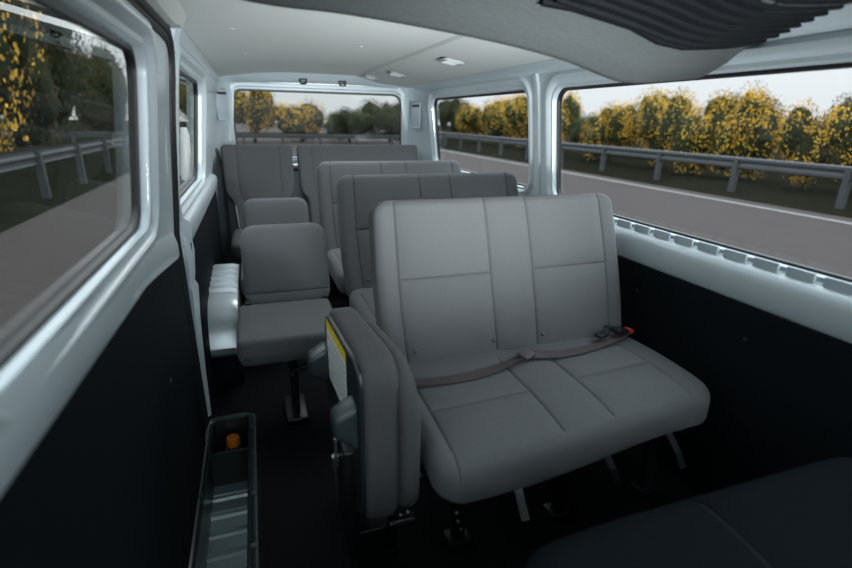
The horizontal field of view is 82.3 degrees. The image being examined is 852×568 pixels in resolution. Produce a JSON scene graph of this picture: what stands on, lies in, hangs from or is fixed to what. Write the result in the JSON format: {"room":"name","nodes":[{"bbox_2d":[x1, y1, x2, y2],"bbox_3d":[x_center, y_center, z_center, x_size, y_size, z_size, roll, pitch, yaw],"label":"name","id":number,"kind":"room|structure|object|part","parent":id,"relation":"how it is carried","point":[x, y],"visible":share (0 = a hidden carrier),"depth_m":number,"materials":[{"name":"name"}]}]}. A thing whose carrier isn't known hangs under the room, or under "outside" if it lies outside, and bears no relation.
{"room":"vehicle interior","nodes":[
{"label":"vehicle interior","id":0,"kind":"room"},
{"bbox_2d":[0,0,216,434],"bbox_3d":[-0.815,0.040,1.680,0.121,1.722,4.700,-5,20,-18],"label":"window frame","id":1,"kind":"structure","parent":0,"point":[119,18],"depth_m":1.17,"materials":[{"name":"silver metal"}]},
{"bbox_2d":[0,0,140,367],"bbox_3d":[-0.567,-0.207,0.788,0.073,0.439,0.919,-5,20,-18],"label":"window","id":2,"kind":"structure","parent":1,"relation":"in","point":[70,196],"depth_m":0.71,"materials":[{"name":"clear glass"}]},
{"bbox_2d":[0,233,178,496],"bbox_3d":[-0.440,0.168,0.538,0.023,0.229,2.335,-5,20,-18],"label":"trim","id":3,"kind":"structure","parent":1,"relation":"attached to","point":[19,439],"depth_m":0.61,"materials":[{"name":"silver metal"}]},
{"bbox_2d":[0,259,205,567],"bbox_3d":[-0.457,0.554,0.665,0.010,0.867,2.335,-5,20,-18],"label":"wall panel","id":4,"kind":"object","parent":1,"relation":"attached to","point":[113,481],"visible":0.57,"depth_m":0.89,"materials":[{"name":"black plastic"}]},
{"bbox_2d":[146,0,185,27],"bbox_3d":[-0.357,-0.440,0.403,0.054,0.104,2.315,-5,20,-18],"label":"trim","id":5,"kind":"structure","parent":1,"relation":"attached to","point":[171,12],"depth_m":1.24,"materials":[{"name":"white plastic"}]},
{"bbox_2d":[127,0,209,430],"bbox_3d":[-0.545,0.131,1.014,0.103,1.470,1.777,-6,20,-21],"label":"trim","id":6,"kind":"structure","parent":1,"relation":"in","point":[158,24],"depth_m":1.55,"materials":[{"name":"black metal"}]},
{"bbox_2d":[171,25,183,53],"bbox_3d":[-0.766,-0.765,1.510,0.037,0.093,0.120,-5,20,-18],"label":"trim","id":7,"kind":"structure","parent":1,"relation":"attached to","point":[177,33],"depth_m":1.48,"materials":[{"name":"silver metal"}]},
{"bbox_2d":[179,127,190,180],"bbox_3d":[-0.834,-0.444,1.667,0.062,0.176,0.036,2,19,2],"label":"grip","id":8,"kind":"object","parent":1,"relation":"attached to","point":[185,151],"visible":0.83,"depth_m":1.66,"materials":[{"name":"white plastic"}]},
{"bbox_2d":[179,70,197,197],"bbox_3d":[-1.030,-0.634,2.072,0.080,0.499,1.049,-5,20,-18],"label":"window","id":9,"kind":"structure","parent":1,"relation":"in","point":[188,87],"depth_m":2.27,"materials":[{"name":"clear glass"}]},
{"bbox_2d":[180,230,210,415],"bbox_3d":[-0.905,0.151,1.949,0.030,0.772,0.190,-5,20,-18],"label":"trim","id":10,"kind":"structure","parent":1,"relation":"attached to","point":[188,254],"depth_m":1.85,"materials":[{"name":"silver metal"}]},
{"bbox_2d":[180,173,216,243],"bbox_3d":[-1.120,-0.429,2.459,0.040,0.105,1.520,-5,20,-18],"label":"trim","id":11,"kind":"structure","parent":1,"relation":"attached to","point":[190,223],"depth_m":2.08,"materials":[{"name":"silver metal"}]},
{"bbox_2d":[180,29,218,82],"bbox_3d":[-1.136,-1.129,2.519,0.019,0.067,2.230,-5,20,-18],"label":"trim","id":12,"kind":"structure","parent":1,"relation":"attached to","point":[186,43],"depth_m":2.06,"materials":[{"name":"silver metal"}]},
{"bbox_2d":[212,148,233,263],"bbox_3d":[-1.451,-0.475,3.475,0.054,0.980,0.660,-5,20,-18],"label":"trim","id":13,"kind":"structure","parent":1,"relation":"attached to","point":[223,212],"depth_m":3.31,"materials":[{"name":"grey plastic"}]},
{"bbox_2d":[217,89,228,119],"bbox_3d":[-1.452,-1.276,3.473,0.023,0.210,0.085,15,23,36],"label":"panel","id":14,"kind":"object","parent":1,"relation":"attached to","point":[222,103],"depth_m":3.47,"materials":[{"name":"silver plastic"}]},
{"bbox_2d":[216,77,233,159],"bbox_3d":[-1.472,-0.785,3.674,0.191,1.440,0.219,-5,20,-18],"label":"trim","id":15,"kind":"structure","parent":1,"relation":"attached to","point":[222,126],"depth_m":3.59,"materials":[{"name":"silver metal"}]},
{"bbox_2d":[190,191,223,408],"bbox_3d":[-1.230,-0.133,2.868,0.012,0.730,2.060,-5,20,-18],"label":"wall","id":16,"kind":"structure","parent":0,"point":[207,243],"depth_m":2.18,"materials":[{"name":"black"}]},
{"bbox_2d":[225,82,411,269],"bbox_3d":[-0.824,-0.826,4.019,1.640,1.860,0.074,-5,20,-18],"label":"wall","id":17,"kind":"structure","parent":0,"point":[236,85],"depth_m":3.84,"materials":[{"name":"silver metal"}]},
{"bbox_2d":[299,78,306,84],"bbox_3d":[-0.924,-1.521,3.665,0.060,0.044,0.054,-5,20,-18],"label":"coat hook","id":18,"kind":"object","parent":17,"relation":"attached to","point":[300,79],"visible":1,"depth_m":3.65,"materials":[{"name":"black plastic"}]},
{"bbox_2d":[233,89,400,155],"bbox_3d":[-0.832,-1.270,3.888,1.334,0.509,0.020,-5,20,-18],"label":"window","id":19,"kind":"structure","parent":17,"relation":"in","point":[261,117],"depth_m":3.86,"materials":[{"name":"clear glass"}]},
{"bbox_2d":[220,72,414,89],"bbox_3d":[-0.788,-1.551,3.708,1.500,0.091,0.105,-5,20,-18],"label":"trim","id":20,"kind":"structure","parent":17,"relation":"attached to","point":[274,77],"depth_m":3.65,"materials":[{"name":"silver metal"}]},
{"bbox_2d":[338,81,345,86],"bbox_3d":[-0.645,-1.542,3.758,0.060,0.044,0.054,-5,20,-18],"label":"coat hook","id":21,"kind":"object","parent":17,"relation":"attached to","point":[339,82],"visible":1,"depth_m":3.74,"materials":[{"name":"black plastic"}]},
{"bbox_2d":[204,270,702,567],"bbox_3d":[-0.075,0.562,2.127,1.680,0.030,4.700,-5,20,-18],"label":"floor","id":22,"kind":"structure","parent":0,"point":[302,524],"depth_m":1.61,"materials":[{"name":"black carpet"}]},
{"bbox_2d":[189,412,261,567],"bbox_3d":[-0.522,0.933,1.274,0.198,0.245,1.809,-5,20,-18],"label":"step","id":23,"kind":"structure","parent":22,"relation":"on","point":[227,526],"depth_m":1.77,"materials":[{"name":"grey paint"}]},
{"bbox_2d":[225,434,242,450],"bbox_3d":[-0.793,0.693,2.016,0.064,0.145,0.076,-5,20,-18],"label":"lamp","id":24,"kind":"object","parent":23,"relation":"on","point":[233,442],"visible":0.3,"depth_m":1.98,"materials":[{"name":"orange plastic"}]},
{"bbox_2d":[208,263,244,386],"bbox_3d":[-0.995,0.186,2.439,0.138,0.448,0.655,-5,20,-18],"label":"wheel arch","id":25,"kind":"object","parent":22,"relation":"on","point":[225,298],"visible":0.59,"depth_m":2.24,"materials":[{"name":"silver metal"}]},
{"bbox_2d":[220,145,294,300],"bbox_3d":[-1.147,-0.449,3.443,0.495,1.002,0.751,-5,20,-18],"label":"seat","id":26,"kind":"object","parent":22,"relation":"on","point":[249,171],"visible":0.59,"depth_m":3.53,"materials":[{"name":"grey fabric"}]},
{"bbox_2d":[231,228,243,260],"bbox_3d":[-1.118,-0.288,3.369,0.415,0.126,0.500,-5,20,-18],"label":"seat cushion","id":27,"kind":"object","parent":26,"relation":"on","point":[235,244],"depth_m":3.11,"materials":[{"name":"grey fabric"}]},
{"bbox_3d":[-1.296,-0.450,3.415,0.101,0.185,0.037,8,20,19],"label":"recliner rod","id":28,"kind":"part","parent":26,"relation":"part of","materials":[{"name":"silver metal"}]},
{"bbox_3d":[-1.220,-0.701,3.598,0.495,0.625,0.271,-5,20,-18],"label":"backrest","id":29,"kind":"part","parent":26,"relation":"part of","materials":[{"name":"grey fabric"}]},
{"bbox_2d":[240,197,308,295],"bbox_3d":[-0.830,-0.076,2.757,0.398,0.747,0.577,-5,20,-18],"label":"seat","id":30,"kind":"object","parent":22,"relation":"on","point":[259,211],"visible":0.29,"depth_m":2.82,"materials":[{"name":"grey fabric"}]},
{"bbox_2d":[240,263,244,292],"bbox_3d":[-0.810,-0.065,2.680,0.385,0.091,0.410,-5,20,-18],"label":"seat cushion","id":31,"kind":"object","parent":30,"relation":"on","point":[241,279],"depth_m":2.46,"materials":[{"name":"grey fabric"}]},
{"bbox_3d":[-0.874,-0.322,2.870,0.368,0.356,0.195,-5,20,-18],"label":"backrest","id":32,"kind":"part","parent":30,"relation":"part of","materials":[{"name":"grey fabric"}]},
{"bbox_2d":[236,223,331,423],"bbox_3d":[-0.583,0.160,2.072,0.398,0.747,0.577,-5,20,-18],"label":"seat","id":33,"kind":"object","parent":22,"relation":"on","point":[286,279],"visible":0.9,"depth_m":2.10,"materials":[{"name":"grey fabric"}]},
{"bbox_2d":[236,298,331,360],"bbox_3d":[-0.564,0.171,1.995,0.385,0.091,0.410,-5,20,-18],"label":"seat cushion","id":34,"kind":"object","parent":33,"relation":"on","point":[269,329],"depth_m":1.87,"materials":[{"name":"grey fabric"}]},
{"bbox_3d":[-0.627,-0.085,2.185,0.368,0.356,0.195,-5,20,-18],"label":"backrest","id":35,"kind":"part","parent":33,"relation":"part of","materials":[{"name":"grey fabric"}]},
{"bbox_2d":[296,145,417,225],"bbox_3d":[-0.432,-0.514,3.678,0.945,1.002,0.751,-5,20,-18],"label":"seat","id":36,"kind":"object","parent":22,"relation":"on","point":[309,157],"visible":0.27,"depth_m":3.70,"materials":[{"name":"grey fabric"}]},
{"bbox_2d":[307,307,462,558],"bbox_3d":[-0.132,0.431,1.409,0.350,0.675,0.463,-5,20,-18],"label":"seat","id":37,"kind":"object","parent":22,"relation":"on","point":[374,408],"visible":1,"depth_m":1.21,"materials":[{"name":"grey fabric"}]},
{"bbox_2d":[329,307,398,518],"bbox_3d":[-0.183,0.343,1.376,0.089,0.490,0.434,-7,20,-22],"label":"seat cushion","id":38,"kind":"object","parent":37,"relation":"on","point":[364,361],"depth_m":1.20,"materials":[{"name":"grey fabric"}]},
{"bbox_3d":[-0.121,0.343,1.359,0.048,0.435,0.423,-8,21,-24],"label":"backrest","id":39,"kind":"part","parent":37,"relation":"part of","materials":[{"name":"grey fabric"}]},
{"bbox_2d":[317,160,460,306],"bbox_3d":[-0.125,-0.241,2.975,0.951,0.945,0.777,-5,20,-18],"label":"seat","id":40,"kind":"object","parent":22,"relation":"on","point":[329,173],"visible":0.23,"depth_m":2.97,"materials":[{"name":"grey fabric"}]},
{"bbox_2d":[327,248,346,294],"bbox_3d":[-0.090,-0.119,2.898,0.941,0.147,0.543,-5,20,-18],"label":"seat cushion","id":41,"kind":"object","parent":40,"relation":"on","point":[335,267],"depth_m":2.67,"materials":[{"name":"grey fabric"}]},
{"bbox_3d":[-0.482,0.067,3.074,0.070,0.285,0.060,-5,20,-18],"label":"leg","id":42,"kind":"part","parent":40,"relation":"part of","materials":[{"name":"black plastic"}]},
{"bbox_3d":[-0.202,-0.486,3.138,0.951,0.587,0.285,-5,20,-18],"label":"backrest","id":43,"kind":"part","parent":40,"relation":"part of","materials":[{"name":"grey fabric"}]},
{"bbox_2d":[336,172,517,323],"bbox_3d":[0.121,-0.004,2.289,0.951,0.945,0.777,-5,20,-18],"label":"seat","id":44,"kind":"object","parent":22,"relation":"on","point":[356,195],"visible":0.29,"depth_m":2.29,"materials":[{"name":"grey fabric"}]},
{"bbox_2d":[349,288,375,323],"bbox_3d":[0.156,0.118,2.213,0.941,0.147,0.543,-5,20,-18],"label":"seat cushion","id":45,"kind":"object","parent":44,"relation":"on","point":[360,299],"depth_m":2.12,"materials":[{"name":"grey fabric"}]},
{"bbox_2d":[368,193,709,547],"bbox_3d":[0.357,0.233,1.600,0.951,0.945,0.777,-5,20,-18],"label":"seat","id":46,"kind":"object","parent":22,"relation":"on","point":[503,313],"visible":0.92,"depth_m":1.59,"materials":[{"name":"grey fabric"}]},
{"bbox_3d":[0.000,0.541,1.699,0.070,0.285,0.060,-5,20,-18],"label":"leg","id":47,"kind":"part","parent":46,"relation":"part of","materials":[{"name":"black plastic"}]},
{"bbox_3d":[0.097,0.634,1.431,0.070,0.285,0.060,-5,20,-18],"label":"leg","id":48,"kind":"part","parent":46,"relation":"part of","materials":[{"name":"black plastic"}]},
{"bbox_3d":[0.281,-0.012,1.763,0.951,0.587,0.285,-5,20,-18],"label":"backrest","id":49,"kind":"part","parent":46,"relation":"part of","materials":[{"name":"grey fabric"}]},
{"bbox_3d":[0.329,0.230,1.601,0.043,0.019,0.056,17,25,40],"label":"latch plate","id":50,"kind":"part","parent":46,"relation":"part of","materials":[{"name":"grey metal"}]},
{"bbox_3d":[0.428,0.603,1.540,0.070,0.285,0.060,-5,20,-18],"label":"leg","id":51,"kind":"part","parent":46,"relation":"part of","materials":[{"name":"black plastic"}]},
{"bbox_2d":[408,333,709,503],"bbox_3d":[0.392,0.355,1.524,0.941,0.147,0.543,-5,20,-18],"label":"seat cushion","id":52,"kind":"object","parent":46,"relation":"on","point":[494,422],"depth_m":1.38,"materials":[{"name":"grey fabric"}]},
{"bbox_3d":[0.759,0.573,1.649,0.070,0.285,0.060,-5,20,-18],"label":"leg","id":53,"kind":"part","parent":46,"relation":"part of","materials":[{"name":"black plastic"}]},
{"bbox_2d":[525,457,851,567],"bbox_3d":[0.577,0.713,0.746,0.800,0.590,0.515,-5,20,-18],"label":"seat","id":54,"kind":"object","parent":22,"relation":"on","point":[800,517],"visible":1,"depth_m":0.78,"materials":[{"name":"grey fabric"}]},
{"bbox_2d":[177,0,847,87],"bbox_3d":[-0.055,-0.888,1.661,1.680,0.184,4.750,-5,20,-18],"label":"ceiling","id":55,"kind":"structure","parent":0,"point":[273,39],"depth_m":2.17,"materials":[{"name":"white"}]},
{"bbox_2d":[362,74,378,80],"bbox_3d":[-0.412,-1.538,3.627,0.109,0.038,0.130,-5,20,-18],"label":"ceiling light","id":56,"kind":"object","parent":55,"relation":"in","point":[364,75],"visible":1,"depth_m":3.59,"materials":[{"name":"white plastic"}]},
{"bbox_2d":[387,71,405,77],"bbox_3d":[-0.196,-1.387,3.221,0.109,0.037,0.130,-5,20,-18],"label":"ceiling light","id":57,"kind":"object","parent":55,"relation":"in","point":[392,73],"visible":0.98,"depth_m":3.19,"materials":[{"name":"white plastic"}]},
{"bbox_2d":[438,57,463,65],"bbox_3d":[0.124,-1.099,2.408,0.110,0.033,0.130,-5,20,-18],"label":"ceiling light","id":58,"kind":"object","parent":55,"relation":"in","point":[448,61],"visible":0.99,"depth_m":2.38,"materials":[{"name":"grey plastic"}]},
{"bbox_2d":[244,0,851,82],"bbox_3d":[0.269,-0.512,0.796,1.490,0.251,1.260,-5,20,-18],"label":"air conditioner","id":59,"kind":"object","parent":55,"relation":"attached to","point":[625,41],"visible":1,"depth_m":1.14,"materials":[{"name":"grey plastic"}]},
{"bbox_2d":[540,0,778,50],"bbox_3d":[0.608,-0.607,1.049,0.663,0.151,0.272,-5,20,-18],"label":"grille","id":60,"kind":"object","parent":59,"relation":"attached to","point":[684,25],"depth_m":1.08,"materials":[{"name":"black plastic"}]},
{"bbox_2d":[423,29,851,341],"bbox_3d":[0.694,-0.099,2.175,0.122,1.722,4.700,-5,20,-18],"label":"window frame","id":61,"kind":"structure","parent":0,"point":[836,46],"depth_m":2.14,"materials":[{"name":"silver metal"}]},
{"bbox_2d":[400,89,427,160],"bbox_3d":[-0.100,-0.908,4.115,0.196,1.440,0.238,-5,20,-18],"label":"trim","id":62,"kind":"structure","parent":61,"relation":"attached to","point":[419,136],"depth_m":4.01,"materials":[{"name":"white plastic"}]},
{"bbox_2d":[411,102,420,128],"bbox_3d":[-0.080,-1.351,3.912,0.090,0.200,0.023,14,23,34],"label":"panel","id":63,"kind":"object","parent":61,"relation":"attached to","point":[415,106],"depth_m":3.91,"materials":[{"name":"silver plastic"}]},
{"bbox_2d":[434,90,525,185],"bbox_3d":[0.320,-0.954,3.143,0.078,0.509,1.464,-5,20,-18],"label":"window","id":64,"kind":"structure","parent":61,"relation":"in","point":[522,91],"depth_m":3.35,"materials":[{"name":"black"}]},
{"bbox_2d":[533,74,540,194],"bbox_3d":[0.544,-0.710,2.394,0.077,0.591,0.065,-5,20,-18],"label":"trim","id":65,"kind":"structure","parent":61,"relation":"attached to","point":[535,76],"depth_m":2.36,"materials":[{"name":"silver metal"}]},
{"bbox_2d":[414,3,851,90],"bbox_3d":[0.641,-0.878,1.877,0.049,0.067,4.680,-5,20,-18],"label":"trim","id":66,"kind":"structure","parent":61,"relation":"attached to","point":[836,20],"depth_m":2.12,"materials":[{"name":"silver metal"}]},
{"bbox_2d":[518,195,851,343],"bbox_3d":[0.720,-0.216,2.061,0.040,0.115,4.550,-5,20,-18],"label":"trim","id":67,"kind":"structure","parent":61,"relation":"attached to","point":[827,311],"depth_m":1.42,"materials":[{"name":"silver metal"}]},
{"bbox_2d":[556,62,851,282],"bbox_3d":[0.868,-0.414,1.630,0.081,0.534,1.529,-5,20,-18],"label":"window","id":68,"kind":"structure","parent":61,"relation":"in","point":[563,91],"depth_m":1.48,"materials":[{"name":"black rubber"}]},
{"bbox_2d":[613,217,851,295],"bbox_3d":[0.858,-0.154,1.698,0.008,0.043,1.350,-5,20,-18],"label":"trim","id":69,"kind":"structure","parent":61,"relation":"attached to","point":[830,283],"depth_m":1.44,"materials":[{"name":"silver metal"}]},
{"bbox_2d":[617,255,851,494],"bbox_3d":[0.722,0.176,2.141,0.012,0.680,4.450,-5,20,-18],"label":"wall panel","id":70,"kind":"object","parent":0,"point":[781,397],"depth_m":1.47,"materials":[{"name":"black plastic"}]},
{"label":"outside","id":71,"kind":"structure","parent":0,"visible":0},
{"bbox_2d":[438,125,851,218],"bbox_3d":[-6.769,-15.026,49.762,260.000,0.001,220.000,-5,20,-18],"label":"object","id":72,"kind":"structure","parent":71,"point":[820,196],"depth_m":17.51,"materials":[{"name":"plant"}]},
{"bbox_2d":[437,98,471,140],"bbox_3d":[2.623,-15.072,44.166,3.641,4.196,2.821,5,19,11],"label":"tree","id":73,"kind":"object","parent":72,"relation":"on","point":[446,110],"visible":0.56,"depth_m":43.36,"materials":[{"name":"green plant"}]},
{"bbox_2d":[454,102,488,143],"bbox_3d":[4.049,-13.063,39.663,3.519,3.276,3.501,1,19,-1],"label":"flowering bush","id":74,"kind":"object","parent":72,"relation":"on","point":[469,120],"visible":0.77,"depth_m":38.63,"materials":[{"name":"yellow plant"}]},
{"bbox_2d":[479,95,515,146],"bbox_3d":[5.593,-11.969,35.703,3.022,3.803,3.637,-9,21,-28],"label":"flowering bush","id":75,"kind":"object","parent":72,"relation":"on","point":[492,117],"visible":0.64,"depth_m":35.28,"materials":[{"name":"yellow plant"}]},
{"bbox_2d":[501,93,527,146],"bbox_3d":[6.793,-10.818,32.255,2.884,3.883,3.733,16,24,38],"label":"flowering bush","id":76,"kind":"object","parent":72,"relation":"on","point":[516,113],"visible":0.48,"depth_m":31.33,"materials":[{"name":"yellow plant"}]},
{"bbox_2d":[526,90,585,142],"bbox_3d":[7.646,-9.479,28.469,3.500,3.805,3.519,-5,20,-17],"label":"flowering bush","id":77,"kind":"object","parent":72,"relation":"on","point":[570,106],"visible":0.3,"depth_m":27.84,"materials":[{"name":"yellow plant"}]},
{"bbox_2d":[565,112,608,159],"bbox_3d":[8.274,-7.451,24.621,2.561,2.398,1.995,3,19,7],"label":"bush","id":78,"kind":"object","parent":72,"relation":"on","point":[576,126],"visible":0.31,"depth_m":24.04,"materials":[{"name":"green plant"}]},
{"bbox_2d":[580,97,637,163],"bbox_3d":[8.553,-6.941,22.277,2.295,2.959,2.663,-7,20,-22],"label":"flowering bush","id":79,"kind":"object","parent":72,"relation":"on","point":[612,124],"visible":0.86,"depth_m":21.96,"materials":[{"name":"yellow plant"}]},
{"bbox_2d":[439,132,851,208],"bbox_3d":[1.821,-9.847,33.410,0.140,0.970,58.000,-5,20,-18],"label":"guardrail","id":80,"kind":"object","parent":72,"relation":"on","point":[844,173],"visible":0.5,"depth_m":14.64,"materials":[{"name":"grey metal"}]},
{"bbox_3d":[2.288,-9.376,32.121,0.140,0.920,0.140,-5,20,-18],"label":"post","id":81,"kind":"part","parent":80,"relation":"part of","materials":[{"name":"grey metal"}]},
{"bbox_3d":[3.222,-8.481,29.525,0.140,0.920,0.140,-5,20,-18],"label":"post","id":82,"kind":"part","parent":80,"relation":"part of","materials":[{"name":"grey metal"}]},
{"bbox_3d":[4.157,-7.586,26.930,0.140,0.920,0.140,-5,20,-18],"label":"post","id":83,"kind":"part","parent":80,"relation":"part of","materials":[{"name":"grey metal"}]},
{"bbox_3d":[5.091,-6.691,24.334,0.140,0.920,0.140,-5,20,-18],"label":"post","id":84,"kind":"part","parent":80,"relation":"part of","materials":[{"name":"grey metal"}]},
{"bbox_3d":[6.025,-5.796,21.739,0.140,0.920,0.140,-5,20,-18],"label":"post","id":85,"kind":"part","parent":80,"relation":"part of","materials":[{"name":"grey metal"}]},
{"bbox_3d":[6.959,-4.901,19.144,0.140,0.920,0.140,-5,20,-18],"label":"post","id":86,"kind":"part","parent":80,"relation":"part of","materials":[{"name":"grey metal"}]},
{"bbox_3d":[1.814,-10.154,33.302,0.052,0.320,58.000,-5,20,-18],"label":"rail","id":87,"kind":"part","parent":80,"relation":"part of","materials":[{"name":"grey metal"}]},
{"bbox_3d":[7.893,-4.006,16.548,0.140,0.920,0.140,-5,20,-18],"label":"post","id":88,"kind":"part","parent":80,"relation":"part of","materials":[{"name":"grey metal"}]},
{"bbox_3d":[8.827,-3.111,13.953,0.140,0.920,0.140,-5,20,-18],"label":"post","id":89,"kind":"part","parent":80,"relation":"part of","materials":[{"name":"grey metal"}]},
{"bbox_3d":[9.761,-2.216,11.357,0.140,0.920,0.140,-5,20,-18],"label":"post","id":90,"kind":"part","parent":80,"relation":"part of","materials":[{"name":"grey metal"}]},
{"bbox_2d":[628,105,668,150],"bbox_3d":[12.687,-8.331,26.580,4.402,2.997,3.443,18,25,40],"label":"tree","id":91,"kind":"object","parent":72,"relation":"on","point":[628,105],"visible":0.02,"depth_m":26.59,"materials":[{"name":"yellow plant"}]},
{"bbox_2d":[629,85,697,168],"bbox_3d":[9.789,-6.460,20.161,2.666,3.457,2.052,7,20,17],"label":"flowering bush","id":92,"kind":"object","parent":72,"relation":"on","point":[645,120],"visible":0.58,"depth_m":19.78,"materials":[{"name":"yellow plant"}]},
{"bbox_2d":[655,85,739,174],"bbox_3d":[9.910,-5.500,17.693,2.986,3.217,1.840,7,20,17],"label":"flowering bush","id":93,"kind":"object","parent":72,"relation":"on","point":[687,132],"visible":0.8,"depth_m":17.41,"materials":[{"name":"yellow plant"}]},
{"bbox_2d":[706,80,790,180],"bbox_3d":[10.914,-5.177,16.572,2.287,3.364,2.191,18,25,40],"label":"flowering bush","id":94,"kind":"object","parent":72,"relation":"on","point":[749,134],"visible":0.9,"depth_m":15.98,"materials":[{"name":"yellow plant"}]},
{"bbox_2d":[721,88,791,158],"bbox_3d":[13.926,-6.837,21.625,3.831,3.387,3.879,-5,20,-18],"label":"tree","id":95,"kind":"object","parent":72,"relation":"on","point":[764,88],"visible":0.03,"depth_m":20.73,"materials":[{"name":"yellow plant"}]},
{"bbox_2d":[772,97,851,190],"bbox_3d":[11.526,-4.066,14.332,2.244,2.700,2.531,15,23,36],"label":"flowering bush","id":96,"kind":"object","parent":72,"relation":"on","point":[828,140],"visible":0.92,"depth_m":13.68,"materials":[{"name":"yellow plant"}]},
{"bbox_2d":[821,91,851,118],"bbox_3d":[15.743,-5.065,16.641,4.402,3.297,3.443,1,19,-1],"label":"tree","id":97,"kind":"object","parent":72,"relation":"on","point":[848,98],"visible":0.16,"depth_m":17.08,"materials":[{"name":"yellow plant"}]},
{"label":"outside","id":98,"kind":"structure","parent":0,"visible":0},
{"bbox_2d":[293,148,851,277],"bbox_3d":[-12.873,-14.485,47.752,15.500,0.001,220.000,-5,20,-18],"label":"road","id":99,"kind":"structure","parent":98,"point":[822,244],"depth_m":10.00,"materials":[{"name":"grey asphalt"}]},
{"bbox_2d":[442,150,851,223],"bbox_3d":[-6.153,-15.107,49.956,0.200,0.001,220.000,-5,20,-18],"label":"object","id":100,"kind":"structure","parent":99,"relation":"on","point":[442,150],"depth_m":12.66,"materials":[{"name":"grey paint"}]}
]}

